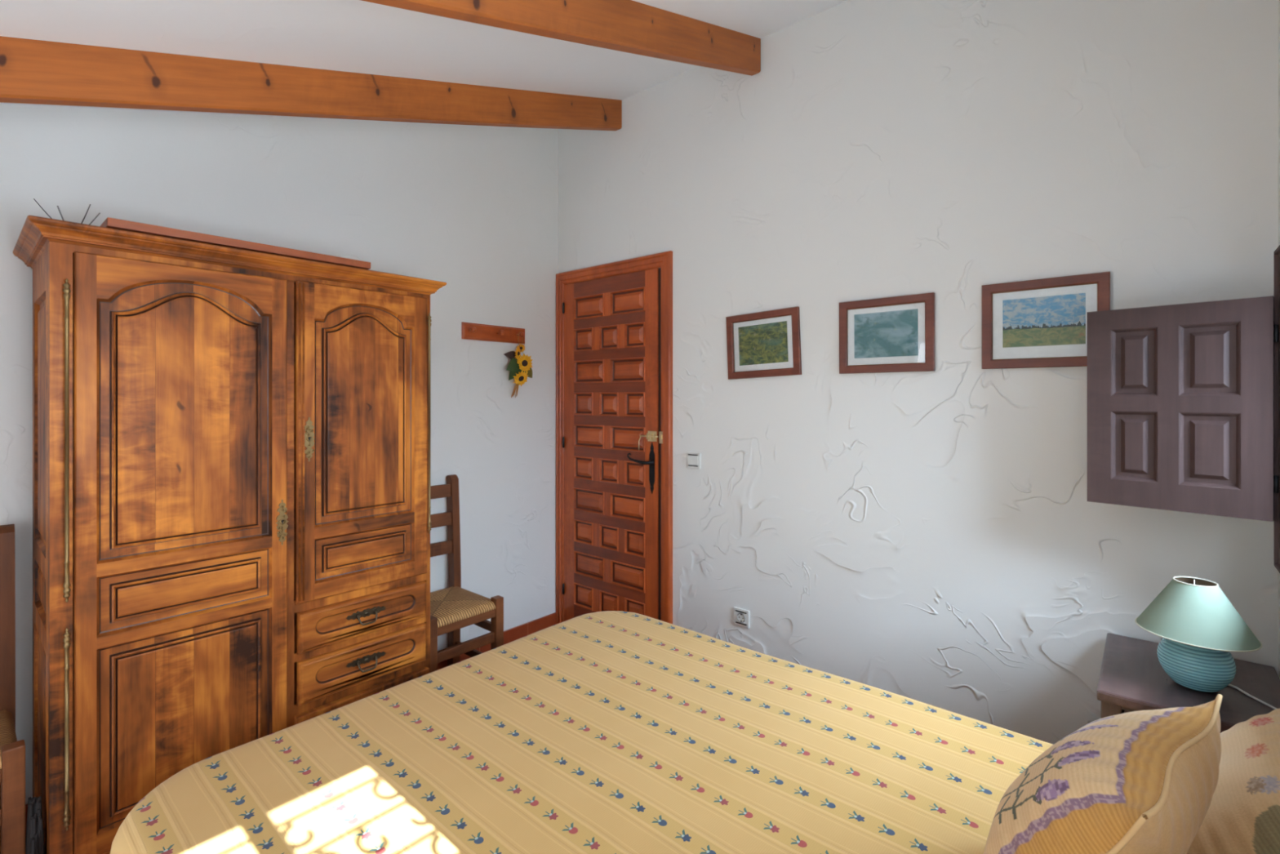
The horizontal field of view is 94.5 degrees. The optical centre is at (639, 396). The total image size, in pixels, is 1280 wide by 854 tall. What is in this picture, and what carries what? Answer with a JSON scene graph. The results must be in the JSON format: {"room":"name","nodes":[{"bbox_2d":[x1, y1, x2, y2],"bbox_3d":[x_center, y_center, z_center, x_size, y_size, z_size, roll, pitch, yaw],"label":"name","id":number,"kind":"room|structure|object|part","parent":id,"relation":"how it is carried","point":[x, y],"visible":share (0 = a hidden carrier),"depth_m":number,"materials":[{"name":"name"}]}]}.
{"room":"bedroom","nodes":[
{"label":"bedroom","id":0,"kind":"room"},
{"bbox_2d":[0,103,558,804],"bbox_3d":[-1.549,-0.106,2.372,0.200,3.472,3.550,0,0,41],"label":"wall","id":1,"kind":"structure","parent":0,"point":[473,210],"depth_m":2.71,"materials":[{"name":"white paint"}]},
{"bbox_2d":[25,612,556,835],"bbox_3d":[-1.468,1.318,2.302,0.014,0.124,3.049,0,0,41],"label":"baseboard","id":2,"kind":"structure","parent":1,"relation":"attached to","point":[513,633],"depth_m":3.24,"materials":[{"name":"wood"}]},
{"bbox_2d":[462,321,524,343],"bbox_3d":[-0.743,-0.330,3.100,0.070,0.084,0.390,0,0,41],"label":"peg rack","id":3,"kind":"object","parent":1,"relation":"attached to","point":[477,331],"visible":0.99,"depth_m":3.09,"materials":[{"name":"brown wood"}]},
{"bbox_2d":[503,331,533,397],"bbox_3d":[-0.648,-0.170,3.180,0.055,0.357,0.190,0,0,41],"label":"bunch","id":4,"kind":"object","parent":3,"relation":"hanging from","point":[520,369],"visible":1,"depth_m":3.17,"materials":[{"name":"yellow plant"}]},
{"bbox_2d":[518,376,524,381],"bbox_3d":[-0.638,-0.096,3.178,0.021,0.032,0.033,0,0,41],"label":"flower","id":5,"kind":"object","parent":4,"relation":"on","point":[520,378],"depth_m":3.17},
{"bbox_2d":[521,360,527,366],"bbox_3d":[-0.622,-0.178,3.192,0.037,0.037,0.014,0,0,-36],"label":"flower","id":6,"kind":"object","parent":4,"relation":"on","point":[524,362],"depth_m":3.19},
{"bbox_2d":[0,0,848,118],"bbox_3d":[-0.370,-1.149,1.335,3.380,1.208,3.520,0,0,41],"label":"ceiling","id":7,"kind":"structure","parent":0,"point":[351,36],"depth_m":1.87,"materials":[{"name":"paint"}]},
{"bbox_2d":[0,36,622,130],"bbox_3d":[-1.106,-1.019,1.994,0.050,1.088,3.035,0,0,41],"label":"ceiling beam","id":8,"kind":"structure","parent":7,"relation":"attached to","point":[36,72],"depth_m":1.85,"materials":[{"name":"brown wood"}]},
{"bbox_2d":[360,0,760,75],"bbox_3d":[-0.482,-1.020,1.456,0.050,1.085,3.035,0,0,41],"label":"ceiling beam","id":9,"kind":"structure","parent":7,"relation":"attached to","point":[629,26],"depth_m":1.89,"materials":[{"name":"brown wood"}]},
{"bbox_2d":[558,0,1278,744],"bbox_3d":[0.705,-0.095,2.574,3.350,3.350,0.200,0,0,41],"label":"wall","id":10,"kind":"structure","parent":0,"point":[935,538],"depth_m":2.12,"materials":[{"name":"white paint"}]},
{"bbox_2d":[555,250,672,623],"bbox_3d":[-0.179,0.334,3.160,0.841,2.092,0.067,0,0,41],"label":"door","id":11,"kind":"structure","parent":10,"relation":"in","point":[614,320],"depth_m":3.15,"materials":[{"name":"brown wood"}]},
{"bbox_3d":[-0.315,1.118,3.308,0.154,0.126,0.015,0,0,41],"label":"raised panel","id":12,"kind":"part","parent":11,"relation":"part of","materials":[{"name":"brown wood"}]},
{"bbox_3d":[-0.315,0.759,3.308,0.154,0.126,0.015,0,0,41],"label":"raised panel","id":13,"kind":"part","parent":11,"relation":"part of","materials":[{"name":"brown wood"}]},
{"bbox_3d":[-0.315,0.401,3.308,0.154,0.126,0.015,0,0,41],"label":"raised panel","id":14,"kind":"part","parent":11,"relation":"part of","materials":[{"name":"brown wood"}]},
{"bbox_3d":[-0.315,0.043,3.308,0.154,0.126,0.015,0,0,41],"label":"raised panel","id":15,"kind":"part","parent":11,"relation":"part of","materials":[{"name":"brown wood"}]},
{"bbox_3d":[-0.315,-0.316,3.308,0.154,0.126,0.015,0,0,41],"label":"raised panel","id":16,"kind":"part","parent":11,"relation":"part of","materials":[{"name":"brown wood"}]},
{"bbox_3d":[-0.283,0.939,3.280,0.239,0.126,0.015,0,0,41],"label":"raised panel","id":17,"kind":"part","parent":11,"relation":"part of","materials":[{"name":"brown wood"}]},
{"bbox_3d":[-0.283,0.580,3.280,0.239,0.126,0.015,0,0,41],"label":"raised panel","id":18,"kind":"part","parent":11,"relation":"part of","materials":[{"name":"brown wood"}]},
{"bbox_3d":[-0.283,0.222,3.280,0.239,0.126,0.015,0,0,41],"label":"raised panel","id":19,"kind":"part","parent":11,"relation":"part of","materials":[{"name":"brown wood"}]},
{"bbox_3d":[-0.283,-0.137,3.280,0.239,0.126,0.015,0,0,41],"label":"raised panel","id":20,"kind":"part","parent":11,"relation":"part of","materials":[{"name":"brown wood"}]},
{"bbox_3d":[-0.283,-0.495,3.280,0.239,0.126,0.015,0,0,41],"label":"raised panel","id":21,"kind":"part","parent":11,"relation":"part of","materials":[{"name":"brown wood"}]},
{"bbox_3d":[-0.166,1.118,3.179,0.140,0.126,0.015,0,0,41],"label":"raised panel","id":22,"kind":"part","parent":11,"relation":"part of","materials":[{"name":"brown wood"}]},
{"bbox_3d":[-0.166,0.759,3.179,0.140,0.126,0.015,0,0,41],"label":"raised panel","id":23,"kind":"part","parent":11,"relation":"part of","materials":[{"name":"brown wood"}]},
{"bbox_3d":[-0.166,0.401,3.179,0.140,0.126,0.015,0,0,41],"label":"raised panel","id":24,"kind":"part","parent":11,"relation":"part of","materials":[{"name":"brown wood"}]},
{"bbox_3d":[-0.166,0.043,3.179,0.140,0.126,0.015,0,0,41],"label":"raised panel","id":25,"kind":"part","parent":11,"relation":"part of","materials":[{"name":"brown wood"}]},
{"bbox_3d":[-0.166,-0.316,3.179,0.140,0.126,0.015,0,0,41],"label":"raised panel","id":26,"kind":"part","parent":11,"relation":"part of","materials":[{"name":"brown wood"}]},
{"bbox_3d":[-0.065,0.939,3.092,0.243,0.126,0.015,0,0,41],"label":"raised panel","id":27,"kind":"part","parent":11,"relation":"part of","materials":[{"name":"brown wood"}]},
{"bbox_3d":[-0.065,0.580,3.092,0.243,0.126,0.015,0,0,41],"label":"raised panel","id":28,"kind":"part","parent":11,"relation":"part of","materials":[{"name":"brown wood"}]},
{"bbox_3d":[-0.065,0.222,3.092,0.243,0.126,0.015,0,0,41],"label":"raised panel","id":29,"kind":"part","parent":11,"relation":"part of","materials":[{"name":"brown wood"}]},
{"bbox_3d":[-0.065,-0.137,3.092,0.243,0.126,0.015,0,0,41],"label":"raised panel","id":30,"kind":"part","parent":11,"relation":"part of","materials":[{"name":"brown wood"}]},
{"bbox_3d":[-0.065,-0.495,3.092,0.243,0.126,0.015,0,0,41],"label":"raised panel","id":31,"kind":"part","parent":11,"relation":"part of","materials":[{"name":"brown wood"}]},
{"bbox_3d":[-0.026,1.118,3.059,0.140,0.126,0.015,0,0,41],"label":"raised panel","id":32,"kind":"part","parent":11,"relation":"part of","materials":[{"name":"brown wood"}]},
{"bbox_3d":[-0.026,0.759,3.059,0.140,0.126,0.015,0,0,41],"label":"raised panel","id":33,"kind":"part","parent":11,"relation":"part of","materials":[{"name":"brown wood"}]},
{"bbox_3d":[-0.026,0.401,3.059,0.140,0.126,0.015,0,0,41],"label":"raised panel","id":34,"kind":"part","parent":11,"relation":"part of","materials":[{"name":"brown wood"}]},
{"bbox_3d":[-0.026,0.043,3.059,0.140,0.126,0.015,0,0,41],"label":"raised panel","id":35,"kind":"part","parent":11,"relation":"part of","materials":[{"name":"brown wood"}]},
{"bbox_3d":[-0.026,-0.316,3.059,0.140,0.126,0.015,0,0,41],"label":"raised panel","id":36,"kind":"part","parent":11,"relation":"part of","materials":[{"name":"brown wood"}]},
{"bbox_3d":[0.000,0.318,2.995,0.140,0.059,0.051,0,0,41],"label":"lever handle","id":37,"kind":"part","parent":11,"relation":"part of","materials":[{"name":"black metal"}]},
{"bbox_3d":[0.059,0.361,2.978,0.034,0.262,0.007,0,0,41],"label":"handle plate","id":38,"kind":"part","parent":11,"relation":"part of","materials":[{"name":"black metal"}]},
{"bbox_2d":[686,451,700,468],"bbox_3d":[0.255,0.305,2.822,0.078,0.076,0.012,0,0,41],"label":"light switch","id":39,"kind":"object","parent":10,"relation":"attached to","point":[693,459],"visible":1,"depth_m":2.81,"materials":[{"name":"white plastic"}]},
{"bbox_2d":[733,606,749,627],"bbox_3d":[0.455,0.990,2.650,0.078,0.076,0.012,0,0,41],"label":"wall socket","id":40,"kind":"object","parent":10,"relation":"attached to","point":[741,616],"visible":1,"depth_m":2.65,"materials":[{"name":"white plastic"}]},
{"bbox_2d":[725,306,801,379],"bbox_3d":[0.532,-0.224,2.577,0.361,0.296,0.018,0,0,41],"label":"framed picture","id":41,"kind":"object","parent":10,"relation":"attached to","point":[766,344],"visible":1,"depth_m":2.57,"materials":[{"name":"brown wood"}]},
{"bbox_2d":[737,320,788,365],"bbox_3d":[0.534,-0.227,2.580,0.238,0.173,0.001,-3,-2,41],"label":"print","id":42,"kind":"object","parent":41,"relation":"attached to","point":[767,343],"depth_m":2.58},
{"bbox_2d":[839,292,935,373],"bbox_3d":[0.925,-0.231,2.238,0.347,0.281,0.018,0,0,41],"label":"framed picture","id":43,"kind":"object","parent":10,"relation":"attached to","point":[895,334],"visible":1,"depth_m":2.23,"materials":[{"name":"teal paper"}]},
{"bbox_2d":[853,308,918,358],"bbox_3d":[0.928,-0.234,2.241,0.235,0.171,0.001,0,0,41],"label":"print","id":44,"kind":"object","parent":43,"relation":"attached to","point":[891,333],"depth_m":2.24},
{"bbox_2d":[982,271,1110,368],"bbox_3d":[1.301,-0.235,1.914,0.343,0.285,0.018,0,0,41],"label":"framed picture","id":45,"kind":"object","parent":10,"relation":"attached to","point":[1037,322],"visible":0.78,"depth_m":1.92,"materials":[{"name":"paper"}]},
{"bbox_2d":[1002,293,1085,347],"bbox_3d":[1.304,-0.242,1.917,0.223,0.159,0.001,0,0,41],"label":"print","id":46,"kind":"object","parent":45,"relation":"attached to","point":[1053,320],"depth_m":1.91},
{"bbox_2d":[1278,0,1279,678],"bbox_3d":[0.790,-0.070,0.322,0.260,3.300,3.500,0,0,41],"label":"wall","id":47,"kind":"structure","parent":0,"point":[1278,0],"depth_m":1.57,"materials":[{"name":"white paint"}]},
{"bbox_2d":[1087,295,1279,521],"bbox_3d":[1.420,0.030,1.572,0.024,0.545,0.376,0,0,-41],"label":"window shutter","id":48,"kind":"object","parent":47,"relation":"attached to","point":[1180,397],"visible":1,"depth_m":1.55,"materials":[{"name":"brown wood"}]},
{"bbox_3d":[1.366,-0.094,1.635,0.024,0.186,0.100,0,0,-41],"label":"raised panel","id":49,"kind":"part","parent":48,"relation":"part of","materials":[{"name":"brown wood"}]},
{"bbox_3d":[1.366,0.137,1.635,0.024,0.192,0.100,0,0,-41],"label":"raised panel","id":50,"kind":"part","parent":48,"relation":"part of","materials":[{"name":"brown wood"}]},
{"bbox_3d":[1.464,-0.094,1.521,0.024,0.186,0.115,0,0,-41],"label":"raised panel","id":51,"kind":"part","parent":48,"relation":"part of","materials":[{"name":"brown wood"}]},
{"bbox_3d":[1.464,0.137,1.521,0.024,0.192,0.115,0,0,-41],"label":"raised panel","id":52,"kind":"part","parent":48,"relation":"part of","materials":[{"name":"brown wood"}]},
{"bbox_2d":[1273,244,1279,573],"bbox_3d":[1.360,0.030,1.121,0.140,0.774,0.743,0,0,41],"label":"window","id":53,"kind":"structure","parent":47,"relation":"in","point":[1277,252],"depth_m":1.44,"materials":[{"name":"brown wood"}]},
{"bbox_3d":[-0.376,1.440,1.328,3.340,0.120,3.500,0,0,41],"label":"floor","id":54,"kind":"structure","parent":0,"visible":0},
{"bbox_2d":[0,524,25,853],"bbox_3d":[-1.867,0.883,1.528,0.413,0.994,0.368,0,0,41],"label":"chair","id":55,"kind":"object","parent":54,"relation":"on","point":[12,752],"visible":1,"depth_m":1.70,"materials":[{"name":"brown wood"}]},
{"bbox_3d":[-1.726,0.958,1.407,0.026,0.048,0.286,0,0,41],"label":"seat rail","id":56,"kind":"part","parent":55,"relation":"part of","materials":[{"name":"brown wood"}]},
{"bbox_3d":[-1.890,0.883,1.763,0.071,0.994,0.038,0,0,41],"label":"leg","id":57,"kind":"part","parent":55,"relation":"part of","materials":[{"name":"brown wood"}]},
{"bbox_3d":[-1.854,0.931,1.516,0.366,0.030,0.350,0,0,41],"label":"rush seat","id":58,"kind":"part","parent":55,"relation":"part of","materials":[{"name":"beige wicker"}]},
{"bbox_3d":[-1.621,1.141,1.531,0.042,0.478,0.042,0,0,41],"label":"leg","id":59,"kind":"part","parent":55,"relation":"part of","materials":[{"name":"brown wood"}]},
{"bbox_2d":[25,795,44,853],"bbox_3d":[-1.577,1.213,1.541,0.040,0.334,0.118,0,0,-44],"label":"bundle","id":60,"kind":"object","parent":54,"relation":"on","point":[34,837],"visible":1,"depth_m":1.52,"materials":[{"name":"black fabric"}]},
{"bbox_2d":[13,215,446,853],"bbox_3d":[-1.327,0.469,2.046,0.553,1.822,1.131,0,0,41],"label":"wardrobe","id":61,"kind":"object","parent":54,"relation":"on","point":[232,522],"visible":0.95,"depth_m":1.75,"materials":[{"name":"brown wood"}]},
{"bbox_3d":[-1.689,0.075,1.675,0.338,0.710,0.011,0,0,41],"label":"panel","id":62,"kind":"part","parent":61,"relation":"part of","materials":[{"name":"brown wood"}]},
{"bbox_3d":[-1.689,0.552,1.675,0.338,0.135,0.011,0,0,41],"label":"panel","id":63,"kind":"part","parent":61,"relation":"part of","materials":[{"name":"brown wood"}]},
{"bbox_3d":[-1.689,0.945,1.675,0.338,0.530,0.011,0,0,41],"label":"panel","id":64,"kind":"part","parent":61,"relation":"part of","materials":[{"name":"brown wood"}]},
{"bbox_3d":[-1.687,0.485,1.679,0.460,1.790,0.022,0,0,41],"label":"frame","id":65,"kind":"part","parent":61,"relation":"part of","materials":[{"name":"brown wood"}]},
{"bbox_2d":[33,198,100,224],"bbox_3d":[-1.641,-0.503,1.698,0.044,0.119,0.139,0,0,41],"label":"stalks","id":66,"kind":"object","parent":61,"relation":"on","point":[33,198],"visible":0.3,"depth_m":1.69},
{"bbox_3d":[-1.461,0.849,1.509,0.015,0.518,0.015,0,0,41],"label":"hinge rod","id":67,"kind":"part","parent":61,"relation":"part of","materials":[{"name":"gold metal"}]},
{"bbox_3d":[-1.461,0.113,1.509,0.015,0.826,0.015,0,0,41],"label":"hinge rod","id":68,"kind":"part","parent":61,"relation":"part of","materials":[{"name":"gold metal"}]},
{"bbox_3d":[-1.300,0.420,1.718,0.014,1.588,0.496,0,0,41],"label":"door","id":69,"kind":"part","parent":61,"relation":"part of","materials":[{"name":"brown wood"}]},
{"bbox_3d":[-1.300,0.910,1.717,0.014,0.489,0.411,0,0,41],"label":"raised panel","id":70,"kind":"part","parent":61,"relation":"part of","materials":[{"name":"brown wood"}]},
{"bbox_3d":[-1.300,0.556,1.717,0.014,0.160,0.411,0,0,41],"label":"raised panel","id":71,"kind":"part","parent":61,"relation":"part of","materials":[{"name":"brown wood"}]},
{"bbox_3d":[-1.300,0.054,1.717,0.014,0.775,0.411,0,0,41],"label":"arched panel","id":72,"kind":"part","parent":61,"relation":"part of","materials":[{"name":"brown wood"}]},
{"bbox_3d":[-1.327,-0.417,2.046,0.553,0.050,1.131,0,0,41],"label":"cornice","id":73,"kind":"part","parent":61,"relation":"part of","materials":[{"name":"brown wood"}]},
{"bbox_2d":[100,217,370,269],"bbox_3d":[-1.312,-0.461,1.956,0.302,0.038,0.709,0,0,41],"label":"wooden plank","id":74,"kind":"object","parent":61,"relation":"on","point":[112,223],"visible":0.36,"depth_m":1.80,"materials":[{"name":"brown wood"}]},
{"bbox_3d":[-1.141,0.402,1.888,0.006,0.148,0.038,0,0,41],"label":"keyhole plate","id":75,"kind":"part","parent":61,"relation":"part of","materials":[{"name":"gold metal"}]},
{"bbox_3d":[-1.089,0.142,1.949,0.006,0.148,0.038,0,0,41],"label":"keyhole plate","id":76,"kind":"part","parent":61,"relation":"part of","materials":[{"name":"gold metal"}]},
{"bbox_3d":[-0.969,0.150,2.101,0.014,1.055,0.459,0,0,41],"label":"door","id":77,"kind":"part","parent":61,"relation":"part of","materials":[{"name":"brown wood"}]},
{"bbox_3d":[-0.967,0.938,2.097,0.024,0.140,0.447,0,0,41],"label":"drawer","id":78,"kind":"part","parent":61,"relation":"part of","materials":[{"name":"brown wood"}]},
{"bbox_3d":[-0.967,0.774,2.097,0.024,0.132,0.447,0,0,41],"label":"drawer","id":79,"kind":"part","parent":61,"relation":"part of","materials":[{"name":"brown wood"}]},
{"bbox_3d":[-1.145,1.185,1.889,0.026,0.290,1.048,0,0,41],"label":"moulding","id":80,"kind":"part","parent":61,"relation":"part of","materials":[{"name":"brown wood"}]},
{"bbox_3d":[-0.969,0.548,2.101,0.014,0.148,0.352,0,0,41],"label":"raised panel","id":81,"kind":"part","parent":61,"relation":"part of","materials":[{"name":"brown wood"}]},
{"bbox_3d":[-0.969,0.055,2.101,0.014,0.762,0.352,0,0,41],"label":"arched panel","id":82,"kind":"part","parent":61,"relation":"part of","materials":[{"name":"brown wood"}]},
{"bbox_3d":[-0.962,0.929,2.088,0.015,0.028,0.140,0,0,41],"label":"drawer pull","id":83,"kind":"part","parent":61,"relation":"part of","materials":[{"name":"brown metal"}]},
{"bbox_3d":[-0.962,0.765,2.088,0.015,0.028,0.140,0,0,41],"label":"drawer pull","id":84,"kind":"part","parent":61,"relation":"part of","materials":[{"name":"brown metal"}]},
{"bbox_3d":[-0.954,0.946,2.081,0.018,0.034,0.068,0,0,41],"label":"bail handle","id":85,"kind":"part","parent":61,"relation":"part of","materials":[{"name":"brown metal"}]},
{"bbox_3d":[-0.954,0.782,2.081,0.018,0.034,0.068,0,0,41],"label":"bail handle","id":86,"kind":"part","parent":61,"relation":"part of","materials":[{"name":"brown metal"}]},
{"bbox_3d":[-0.807,0.104,2.268,0.015,0.848,0.015,0,0,41],"label":"hinge rod","id":87,"kind":"part","parent":61,"relation":"part of","materials":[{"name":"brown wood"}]},
{"bbox_2d":[430,474,503,672],"bbox_3d":[-0.888,0.883,2.657,0.413,0.994,0.368,0,0,41],"label":"chair","id":88,"kind":"object","parent":54,"relation":"on","point":[454,607],"visible":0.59,"depth_m":2.65,"materials":[{"name":"brown wood"}]},
{"bbox_3d":[-0.854,1.141,2.412,0.042,0.478,0.042,0,0,41],"label":"leg","id":89,"kind":"part","parent":88,"relation":"part of","materials":[{"name":"brown wood"}]},
{"bbox_3d":[-0.911,0.883,2.892,0.071,0.994,0.038,0,0,41],"label":"leg","id":90,"kind":"part","parent":88,"relation":"part of","materials":[{"name":"brown wood"}]},
{"bbox_3d":[-0.874,0.931,2.645,0.366,0.030,0.350,0,0,41],"label":"rush seat","id":91,"kind":"part","parent":88,"relation":"part of","materials":[{"name":"beige wicker"}]},
{"bbox_3d":[-0.747,0.958,2.535,0.026,0.048,0.286,0,0,41],"label":"seat rail","id":92,"kind":"part","parent":88,"relation":"part of","materials":[{"name":"brown wood"}]},
{"bbox_3d":[-0.641,1.141,2.659,0.042,0.478,0.042,0,0,41],"label":"leg","id":93,"kind":"part","parent":88,"relation":"part of","materials":[{"name":"brown wood"}]},
{"bbox_2d":[110,610,1053,853],"bbox_3d":[0.085,1.112,1.240,1.971,0.536,1.629,0,0,41],"label":"bed","id":94,"kind":"object","parent":54,"relation":"on","point":[606,731],"visible":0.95,"depth_m":1.35,"materials":[{"name":"fabric"},{"name":"wood"}]},
{"bbox_2d":[983,693,1222,853],"bbox_3d":[0.703,0.662,0.914,0.430,0.364,0.251,0,0,-34],"label":"throw cushion","id":95,"kind":"object","parent":94,"relation":"on","point":[1140,781],"visible":1,"depth_m":0.82,"materials":[{"name":"yellow fabric"}]},
{"bbox_2d":[1186,707,1279,853],"bbox_3d":[1.043,0.706,1.028,0.222,0.284,0.485,0,0,41],"label":"throw cushion","id":96,"kind":"object","parent":94,"relation":"on","point":[1242,815],"visible":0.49,"depth_m":0.95,"materials":[{"name":"fabric"}]},
{"bbox_2d":[1096,632,1279,733],"bbox_3d":[1.394,1.048,1.502,0.350,0.663,0.488,0,0,41],"label":"nightstand","id":97,"kind":"object","parent":54,"relation":"on","point":[1132,677],"visible":0.38,"depth_m":1.46,"materials":[{"name":"brown wood"}]},
{"bbox_3d":[1.154,1.062,1.449,0.040,0.637,0.040,0,0,41],"label":"leg","id":98,"kind":"part","parent":97,"relation":"part of","materials":[{"name":"brown wood"}]},
{"bbox_2d":[1134,576,1276,709],"bbox_3d":[1.374,0.587,1.463,0.229,0.259,0.234,0,0,16],"label":"table lamp","id":99,"kind":"object","parent":97,"relation":"on","point":[1197,624],"visible":1,"depth_m":1.42,"materials":[{"name":"teal ceramic"}]},
{"bbox_3d":[1.375,0.459,1.466,0.083,0.003,0.083,0,0,41],"label":"shade trim","id":100,"kind":"part","parent":99,"relation":"part of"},
{"bbox_3d":[1.375,0.583,1.466,0.229,0.003,0.229,0,0,41],"label":"shade trim","id":101,"kind":"part","parent":99,"relation":"part of","materials":[{"name":"fabric"}]},
{"bbox_3d":[1.375,0.521,1.466,0.226,0.124,0.226,0,0,41],"label":"lamp shade","id":102,"kind":"part","parent":99,"relation":"part of","materials":[{"name":"teal fabric"}]},
{"bbox_3d":[1.453,0.712,1.397,0.050,0.008,0.147,0,0,-16],"label":"power cord","id":103,"kind":"part","parent":99,"relation":"part of","materials":[{"name":"white plastic"}]}
]}

